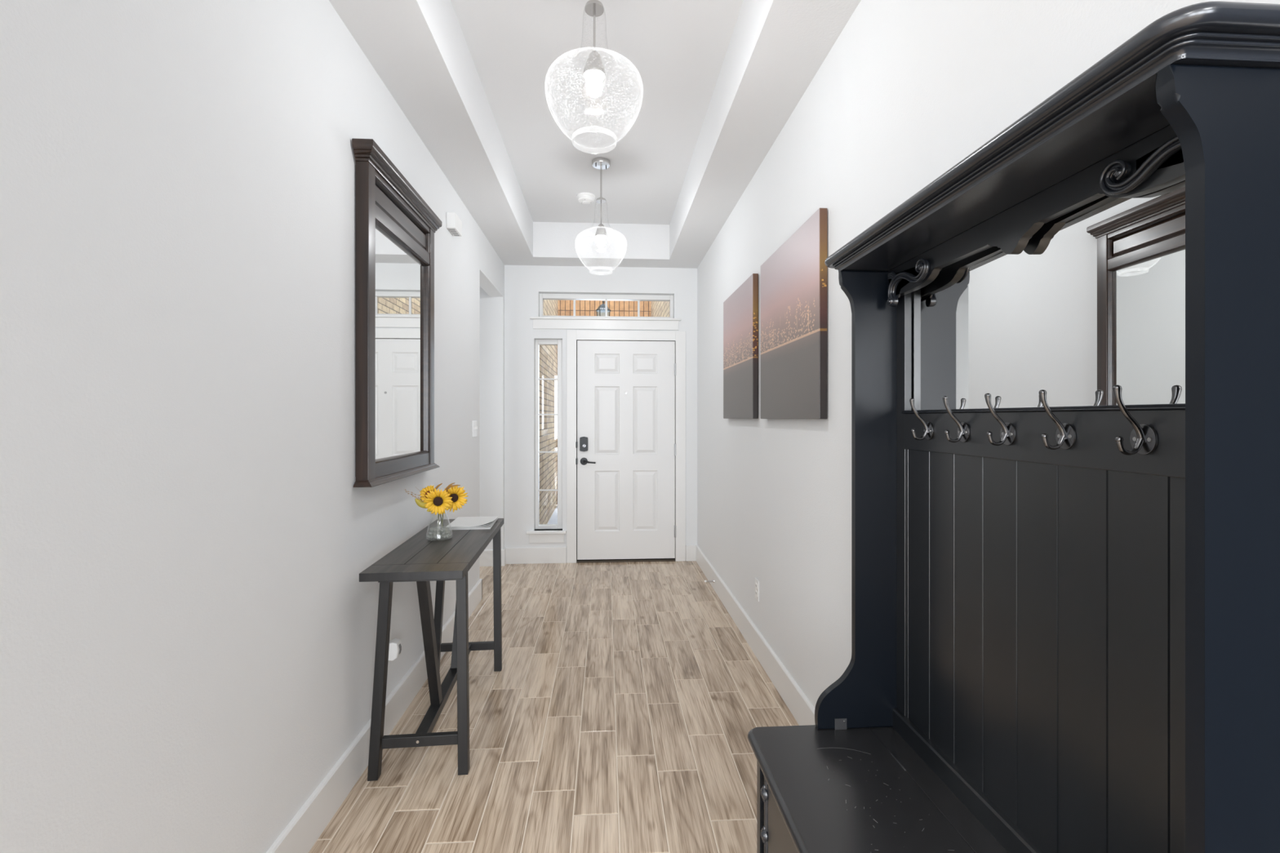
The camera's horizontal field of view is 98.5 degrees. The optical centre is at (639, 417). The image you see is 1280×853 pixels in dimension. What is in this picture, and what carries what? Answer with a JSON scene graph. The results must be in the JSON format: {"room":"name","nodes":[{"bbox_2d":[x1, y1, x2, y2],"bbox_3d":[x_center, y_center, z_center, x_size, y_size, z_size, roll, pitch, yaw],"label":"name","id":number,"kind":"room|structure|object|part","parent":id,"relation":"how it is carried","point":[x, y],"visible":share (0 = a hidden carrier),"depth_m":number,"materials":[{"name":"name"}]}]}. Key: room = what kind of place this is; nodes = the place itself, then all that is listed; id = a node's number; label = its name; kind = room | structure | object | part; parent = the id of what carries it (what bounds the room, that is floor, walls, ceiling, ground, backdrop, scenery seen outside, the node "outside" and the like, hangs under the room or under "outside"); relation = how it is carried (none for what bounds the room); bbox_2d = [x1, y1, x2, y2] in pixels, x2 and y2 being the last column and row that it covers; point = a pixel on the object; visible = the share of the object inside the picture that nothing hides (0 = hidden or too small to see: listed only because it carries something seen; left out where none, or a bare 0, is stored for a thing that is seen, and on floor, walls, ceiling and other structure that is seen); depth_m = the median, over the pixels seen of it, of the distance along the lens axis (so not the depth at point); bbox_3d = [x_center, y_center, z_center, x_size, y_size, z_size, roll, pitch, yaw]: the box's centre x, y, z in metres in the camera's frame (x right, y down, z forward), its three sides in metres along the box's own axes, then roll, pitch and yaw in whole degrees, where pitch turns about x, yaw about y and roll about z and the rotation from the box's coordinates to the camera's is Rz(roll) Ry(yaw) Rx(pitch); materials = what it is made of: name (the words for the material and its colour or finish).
{"room":"entrance hallway","nodes":[
{"label":"entrance hallway","id":0,"kind":"room"},
{"bbox_2d":[0,0,503,852],"bbox_3d":[-1.158,-0.232,2.694,0.120,3.143,4.620,0,0,-4],"label":"wall","id":1,"kind":"structure","parent":0,"point":[188,623],"depth_m":1.22,"materials":[{"name":"white paint"}]},
{"bbox_2d":[266,578,482,852],"bbox_3d":[-1.122,1.266,2.235,0.135,0.148,3.699,0,0,-4],"label":"baseboard","id":2,"kind":"structure","parent":1,"relation":"attached to","point":[304,830],"depth_m":1.96,"materials":[{"name":"white paint"}]},
{"bbox_2d":[351,138,442,487],"bbox_3d":[-1.041,-0.383,2.433,0.081,1.275,0.848,0,0,-4],"label":"wall mirror","id":3,"kind":"object","parent":1,"relation":"attached to","point":[395,228],"visible":1,"depth_m":2.30,"materials":[{"name":"brown wood"}]},
{"bbox_3d":[-1.043,0.243,2.433,0.066,0.024,0.830,0,0,-4],"label":"foot moulding","id":4,"kind":"part","parent":3,"relation":"part of","materials":[{"name":"brown wood"}]},
{"bbox_3d":[-1.038,-0.985,2.434,0.075,0.070,0.848,0,0,-4],"label":"crown moulding","id":5,"kind":"part","parent":3,"relation":"part of","materials":[{"name":"brown wood"}]},
{"bbox_2d":[375,226,424,459],"bbox_3d":[-1.059,-0.296,2.432,0.006,0.952,0.670,0,0,-4],"label":"mirror glass","id":6,"kind":"object","parent":3,"relation":"on","point":[399,272],"depth_m":2.41,"materials":[{"name":"silver metal"}]},
{"bbox_3d":[-1.054,-0.874,2.433,0.016,0.108,0.662,0,0,-4],"label":"raised panel","id":7,"kind":"part","parent":3,"relation":"part of","materials":[{"name":"brown wood"}]},
{"bbox_3d":[-1.054,-0.942,2.433,0.040,0.027,0.662,0,0,-4],"label":"rail","id":8,"kind":"part","parent":3,"relation":"part of","materials":[{"name":"brown wood"}]},
{"bbox_3d":[-1.054,-0.793,2.433,0.040,0.054,0.662,0,0,-4],"label":"rail","id":9,"kind":"part","parent":3,"relation":"part of","materials":[{"name":"brown wood"}]},
{"bbox_3d":[-1.054,0.204,2.433,0.040,0.060,0.662,0,0,-4],"label":"rail","id":10,"kind":"part","parent":3,"relation":"part of","materials":[{"name":"brown wood"}]},
{"bbox_2d":[446,212,462,236],"bbox_3d":[-1.110,-1.155,3.298,0.050,0.094,0.150,0,0,-4],"label":"box","id":11,"kind":"object","parent":1,"relation":"attached to","point":[454,224],"visible":1,"depth_m":3.24,"materials":[{"name":"white plastic"}]},
{"bbox_2d":[472,420,477,437],"bbox_3d":[-1.163,0.078,3.896,0.018,0.114,0.116,0,0,-4],"label":"light switch","id":12,"kind":"object","parent":1,"relation":"attached to","point":[474,422],"visible":1,"depth_m":3.88,"materials":[{"name":"white plastic"}]},
{"bbox_3d":[-1.073,0.968,2.343,0.008,0.114,0.070,0,0,-4],"label":"wall outlet","id":13,"kind":"object","parent":1,"relation":"attached to","visible":0},
{"bbox_2d":[388,638,401,661],"bbox_3d":[-1.042,0.982,2.335,0.054,0.080,0.052,0,0,-4],"label":"plug","id":14,"kind":"object","parent":13,"relation":"attached to","point":[395,645],"visible":0.92,"depth_m":2.31,"materials":[{"name":"white plastic"}]},
{"bbox_2d":[398,643,401,653],"bbox_3d":[-1.018,0.980,2.337,0.006,0.040,0.020,0,0,-4],"label":"vent","id":15,"kind":"object","parent":14,"relation":"attached to","point":[399,644],"depth_m":2.33,"materials":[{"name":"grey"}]},
{"bbox_2d":[480,262,504,549],"bbox_3d":[-1.930,-0.232,5.061,1.370,3.143,0.220,0,0,-4],"label":"wall","id":16,"kind":"structure","parent":0,"point":[491,308],"depth_m":4.99,"materials":[{"name":"white paint"}]},
{"bbox_2d":[539,299,558,524],"bbox_3d":[-1.266,-0.785,7.035,0.140,4.350,3.600,0,0,-4],"label":"wall","id":17,"kind":"structure","parent":0,"point":[548,353],"depth_m":7.25,"materials":[{"name":"brick"}]},
{"bbox_2d":[546,506,557,524],"bbox_3d":[-0.656,1.435,10.630,8.000,0.130,10.700,0,0,-4],"label":"floor","id":18,"kind":"structure","parent":0,"point":[553,519],"depth_m":7.48,"materials":[{"name":"grey concrete"}]},
{"bbox_2d":[308,560,799,852],"bbox_3d":[0.006,1.400,-0.100,7.200,0.120,10.800,0,0,-4],"label":"floor","id":19,"kind":"structure","parent":0,"point":[620,710],"depth_m":2.35,"materials":[{"name":"brown tile"}]},
{"bbox_2d":[359,518,503,781],"bbox_3d":[-0.871,0.945,2.483,0.362,0.790,1.045,0,0,-6],"label":"console table","id":20,"kind":"object","parent":19,"relation":"on","point":[419,559],"visible":0.91,"depth_m":2.09,"materials":[{"name":"grey wood"}]},
{"bbox_3d":[-0.967,0.961,2.053,0.083,0.759,0.037,0,0,-6],"label":"leg","id":21,"kind":"part","parent":20,"relation":"part of","materials":[{"name":"black wood"}]},
{"bbox_3d":[-0.821,1.209,2.068,0.276,0.038,0.024,0,0,-6],"label":"rail","id":22,"kind":"part","parent":20,"relation":"part of","materials":[{"name":"black wood"}]},
{"bbox_3d":[-1.054,0.961,2.899,0.083,0.759,0.037,0,0,-6],"label":"leg","id":23,"kind":"part","parent":20,"relation":"part of","materials":[{"name":"black wood"}]},
{"bbox_3d":[-0.670,0.961,2.084,0.044,0.759,0.037,0,0,-6],"label":"leg","id":24,"kind":"part","parent":20,"relation":"part of","materials":[{"name":"black wood"}]},
{"bbox_3d":[-0.909,1.209,2.914,0.276,0.038,0.024,0,0,-6],"label":"rail","id":25,"kind":"part","parent":20,"relation":"part of","materials":[{"name":"black wood"}]},
{"bbox_2d":[444,518,497,529],"bbox_3d":[-0.863,0.545,2.845,0.216,0.007,0.279,0,0,-7],"label":"folder","id":26,"kind":"object","parent":20,"relation":"on","point":[492,524],"visible":0.24,"depth_m":2.71,"materials":[{"name":"white paper"}]},
{"bbox_2d":[445,516,497,528],"bbox_3d":[-0.860,0.527,2.842,0.212,0.026,0.270,0,0,-6],"label":"brochure","id":27,"kind":"object","parent":26,"relation":"on","point":[460,522],"visible":1,"depth_m":2.82,"materials":[{"name":"white paper"}]},
{"bbox_3d":[-0.757,0.961,2.930,0.044,0.759,0.037,0,0,-6],"label":"leg","id":28,"kind":"part","parent":20,"relation":"part of","materials":[{"name":"black wood"}]},
{"bbox_3d":[-0.928,0.460,2.509,0.146,0.180,0.116,0,0,-4],"label":"glass vase","id":29,"kind":"object","parent":20,"relation":"on","visible":0},
{"bbox_2d":[414,497,426,508],"bbox_3d":[-0.963,0.385,2.481,0.093,0.050,0.009,0,0,-23],"label":"curled leaf","id":30,"kind":"object","parent":29,"relation":"in","point":[420,503],"visible":0.54,"depth_m":2.47,"materials":[{"name":"yellow plant"}]},
{"bbox_2d":[419,485,443,527],"bbox_3d":[-0.948,0.402,2.505,0.107,0.188,0.056,0,0,-6],"label":"sunflower","id":31,"kind":"object","parent":29,"relation":"in","point":[424,491],"visible":0.36,"depth_m":2.50,"materials":[{"name":"yellow plant"}]},
{"bbox_2d":[422,488,453,525],"bbox_3d":[-0.904,0.403,2.455,0.097,0.186,0.109,0,0,39],"label":"sunflower","id":32,"kind":"object","parent":29,"relation":"in","point":[437,502],"visible":0.99,"depth_m":2.45,"materials":[{"name":"yellow plant"}]},
{"bbox_2d":[437,485,468,526],"bbox_3d":[-0.856,0.399,2.532,0.135,0.192,0.053,0,0,-36],"label":"sunflower","id":33,"kind":"object","parent":29,"relation":"in","point":[458,495],"visible":0.72,"depth_m":2.53,"materials":[{"name":"yellow plant"}]},
{"bbox_2d":[445,484,460,492],"bbox_3d":[-0.862,0.347,2.495,0.107,0.088,0.006,0,0,14],"label":"curled leaf","id":34,"kind":"object","parent":33,"relation":"attached to","point":[451,486],"visible":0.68,"depth_m":2.49,"materials":[{"name":"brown plant"}]},
{"bbox_2d":[747,0,1279,852],"bbox_3d":[0.533,0.450,1.058,0.438,1.780,0.976,0,0,-4],"label":"hall tree","id":35,"kind":"object","parent":19,"relation":"on","point":[1065,343],"visible":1,"depth_m":0.91,"materials":[{"name":"black wood"}]},
{"bbox_3d":[0.334,1.065,1.209,0.008,0.360,0.337,0,0,-4],"label":"drawer","id":36,"kind":"part","parent":35,"relation":"part of","materials":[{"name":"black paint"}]},
{"bbox_3d":[0.593,0.221,1.500,0.232,1.238,0.021,0,0,-4],"label":"panel","id":37,"kind":"part","parent":35,"relation":"part of","materials":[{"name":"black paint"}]},
{"bbox_3d":[0.482,0.855,1.044,0.333,0.030,0.951,0,0,-4],"label":"seat lid","id":38,"kind":"part","parent":35,"relation":"part of","materials":[{"name":"black paint"}]},
{"bbox_3d":[0.726,0.814,1.072,0.030,0.053,0.850,0,0,-4],"label":"rail","id":39,"kind":"part","parent":35,"relation":"part of","materials":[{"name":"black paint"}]},
{"bbox_3d":[0.731,0.035,1.072,0.021,0.094,0.768,0,0,-4],"label":"hook rail","id":40,"kind":"part","parent":35,"relation":"part of","materials":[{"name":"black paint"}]},
{"bbox_2d":[912,180,1185,409],"bbox_3d":[0.733,-0.201,1.072,0.004,0.375,0.769,0,0,-2],"label":"mirror glass","id":41,"kind":"object","parent":35,"relation":"on","point":[1091,300],"depth_m":0.94,"materials":[{"name":"silver metal"}]},
{"bbox_3d":[0.635,-0.419,1.064,0.202,0.042,0.976,0,0,-4],"label":"cornice","id":42,"kind":"part","parent":35,"relation":"part of","materials":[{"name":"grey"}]},
{"bbox_3d":[0.646,0.221,0.630,0.232,1.238,0.021,0,0,-4],"label":"panel","id":43,"kind":"part","parent":35,"relation":"part of","materials":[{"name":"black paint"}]},
{"bbox_2d":[328,0,861,268],"bbox_3d":[-0.152,-1.617,1.859,1.905,0.427,6.730,0,0,-4],"label":"ceiling","id":44,"kind":"structure","parent":0,"point":[722,80],"depth_m":2.78,"materials":[{"name":"white paint"}]},
{"bbox_2d":[576,192,595,204],"bbox_3d":[-0.418,-1.683,4.252,0.144,0.053,0.144,0,0,-4],"label":"smoke detector","id":45,"kind":"object","parent":44,"relation":"attached to","point":[583,197],"visible":1,"depth_m":4.21,"materials":[{"name":"white plastic"}]},
{"bbox_3d":[-0.418,-1.700,4.252,0.144,0.020,0.144,0,0,-4],"label":"plate","id":46,"kind":"part","parent":45,"relation":"part of","materials":[{"name":"white plastic"}]},
{"bbox_2d":[544,0,643,148],"bbox_3d":[-0.162,-1.341,1.952,0.347,0.738,0.347,0,0,-4],"label":"pendant light","id":47,"kind":"object","parent":44,"relation":"hanging from","point":[594,73],"visible":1,"depth_m":1.93,"materials":[{"name":"glass"}]},
{"bbox_2d":[582,50,605,81],"bbox_3d":[-0.162,-1.252,1.952,0.080,0.087,0.080,0,0,-4],"label":"socket","id":48,"kind":"object","parent":47,"relation":"attached to","point":[593,67],"depth_m":1.93,"materials":[{"name":"silver metal"}]},
{"bbox_3d":[-0.162,-1.187,1.952,0.062,0.095,0.062,0,0,-4],"label":"bulb","id":49,"kind":"part","parent":47,"relation":"part of","materials":[{"name":"white glass"}]},
{"bbox_2d":[574,157,626,271],"bbox_3d":[-0.260,-1.341,3.680,0.347,0.738,0.347,0,0,-4],"label":"pendant light","id":50,"kind":"object","parent":44,"relation":"hanging from","point":[602,163],"visible":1,"depth_m":3.66,"materials":[{"name":"glass"}]},
{"bbox_3d":[-0.260,-1.572,3.680,0.011,0.224,0.012,0,0,-4],"label":"stem","id":51,"kind":"part","parent":50,"relation":"part of","materials":[{"name":"silver metal"}]},
{"bbox_3d":[-0.260,-1.218,3.680,0.347,0.453,0.347,0,0,-4],"label":"lamp shade","id":52,"kind":"part","parent":50,"relation":"part of","materials":[{"name":"clear glass"}]},
{"bbox_2d":[595,223,607,238],"bbox_3d":[-0.260,-1.252,3.680,0.080,0.087,0.080,0,0,-4],"label":"socket","id":53,"kind":"object","parent":50,"relation":"attached to","point":[601,233],"depth_m":3.66,"materials":[{"name":"silver metal"}]},
{"bbox_3d":[-0.260,-1.187,3.680,0.062,0.095,0.062,0,0,-4],"label":"bulb","id":54,"kind":"part","parent":50,"relation":"part of","materials":[{"name":"white glass"}]},
{"bbox_2d":[504,265,697,547],"bbox_3d":[-0.359,-0.232,5.203,1.785,3.143,0.170,0,0,-4],"label":"wall","id":55,"kind":"structure","parent":0,"point":[523,284],"depth_m":5.09,"materials":[{"name":"white paint"}]},
{"bbox_2d":[525,339,566,542],"bbox_3d":[-0.866,0.208,5.135,0.364,1.883,0.182,0,0,-4],"label":"window","id":56,"kind":"structure","parent":55,"relation":"in","point":[535,536],"depth_m":5.16,"materials":[{"name":"white paint"}]},
{"bbox_3d":[-0.864,1.054,5.101,0.364,0.027,0.112,0,0,-4],"label":"sill","id":57,"kind":"part","parent":56,"relation":"part of","materials":[{"name":"white paint"}]},
{"bbox_3d":[-0.853,0.153,5.192,0.259,1.773,0.070,0,0,-4],"label":"frame","id":58,"kind":"part","parent":56,"relation":"part of","materials":[{"name":"white paint"}]},
{"bbox_2d":[480,544,696,566],"bbox_3d":[-0.992,1.266,5.036,3.040,0.148,0.085,0,0,-4],"label":"baseboard","id":59,"kind":"structure","parent":55,"relation":"attached to","point":[522,555],"depth_m":5.06,"materials":[{"name":"white paint"}]},
{"bbox_2d":[529,293,681,330],"bbox_3d":[-0.318,-0.992,5.169,1.396,0.343,0.182,0,0,-4],"label":"window","id":60,"kind":"structure","parent":55,"relation":"in","point":[592,322],"depth_m":5.13,"materials":[{"name":"white paint"}]},
{"bbox_3d":[-0.316,-0.917,5.134,1.396,0.020,0.112,0,0,-4],"label":"sill","id":61,"kind":"part","parent":60,"relation":"part of","materials":[{"name":"white paint"}]},
{"bbox_3d":[-0.314,-1.045,5.226,1.258,0.236,0.070,0,0,-4],"label":"frame","id":62,"kind":"part","parent":60,"relation":"part of","materials":[{"name":"white paint"}]},
{"bbox_2d":[575,340,675,562],"bbox_3d":[-0.129,0.310,5.185,0.938,2.060,0.234,0,0,-4],"label":"door","id":63,"kind":"structure","parent":55,"relation":"in","point":[625,445],"depth_m":5.13,"materials":[{"name":"white paint"}]},
{"bbox_3d":[-0.480,0.403,5.076,0.143,0.068,0.060,0,0,-4],"label":"handle","id":64,"kind":"part","parent":63,"relation":"part of","materials":[{"name":"black metal"}]},
{"bbox_2d":[566,329,685,563],"bbox_3d":[-0.131,0.265,5.208,1.105,2.150,0.188,0,0,-4],"label":"trim","id":65,"kind":"structure","parent":55,"relation":"attached to","point":[572,335],"depth_m":5.12,"materials":[{"name":"white paint"}]},
{"bbox_2d":[558,300,651,316],"bbox_3d":[-0.570,-0.785,8.907,1.480,4.350,0.250,0,0,-4],"label":"wall","id":66,"kind":"structure","parent":0,"point":[583,308],"depth_m":8.79,"materials":[{"name":"brick"}]},
{"bbox_2d":[651,301,669,316],"bbox_3d":[0.351,-0.785,7.135,0.140,4.350,3.600,0,0,-4],"label":"wall","id":67,"kind":"structure","parent":0,"point":[659,308],"depth_m":7.31,"materials":[{"name":"brick"}]},
{"bbox_2d":[697,0,1279,707],"bbox_3d":[0.733,-0.232,2.973,0.120,3.143,4.715,0,0,-4],"label":"wall","id":68,"kind":"structure","parent":0,"point":[907,91],"depth_m":2.06,"materials":[{"name":"white paint"}]},
{"bbox_2d":[723,273,758,418],"bbox_3d":[0.625,-0.402,3.470,0.036,0.813,0.774,0,0,-4],"label":"picture","id":69,"kind":"object","parent":68,"relation":"attached to","point":[740,308],"visible":1,"depth_m":3.33,"materials":[{"name":"multicoloured fabric"}]},
{"bbox_2d":[695,544,815,725],"bbox_3d":[0.670,1.266,2.894,0.015,0.148,4.565,0,0,-4],"label":"baseboard","id":70,"kind":"structure","parent":68,"relation":"attached to","point":[802,710],"depth_m":2.94,"materials":[{"name":"white paint"}]},
{"bbox_2d":[755,577,759,601],"bbox_3d":[0.661,0.972,3.117,0.008,0.114,0.070,0,0,-4],"label":"wall outlet","id":71,"kind":"object","parent":68,"relation":"attached to","point":[757,582],"visible":1,"depth_m":3.10,"materials":[{"name":"white plastic"}]},
{"bbox_2d":[760,208,826,418],"bbox_3d":[0.683,-0.402,2.525,0.036,0.813,0.813,0,0,-4],"label":"picture","id":72,"kind":"object","parent":68,"relation":"attached to","point":[793,278],"visible":1,"depth_m":2.39,"materials":[{"name":"multicoloured fabric"}]},
{"bbox_3d":[-0.420,-2.085,6.486,1.560,0.150,0.200,0,0,-4],"label":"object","id":73,"kind":"structure","parent":0,"visible":0},
{"bbox_2d":[595,300,610,315],"bbox_3d":[-0.432,-1.520,6.486,0.180,1.000,0.156,0,0,-4],"label":"lantern","id":74,"kind":"object","parent":73,"relation":"hanging from","point":[601,308],"visible":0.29,"depth_m":6.45,"materials":[{"name":"black metal"}]}
]}

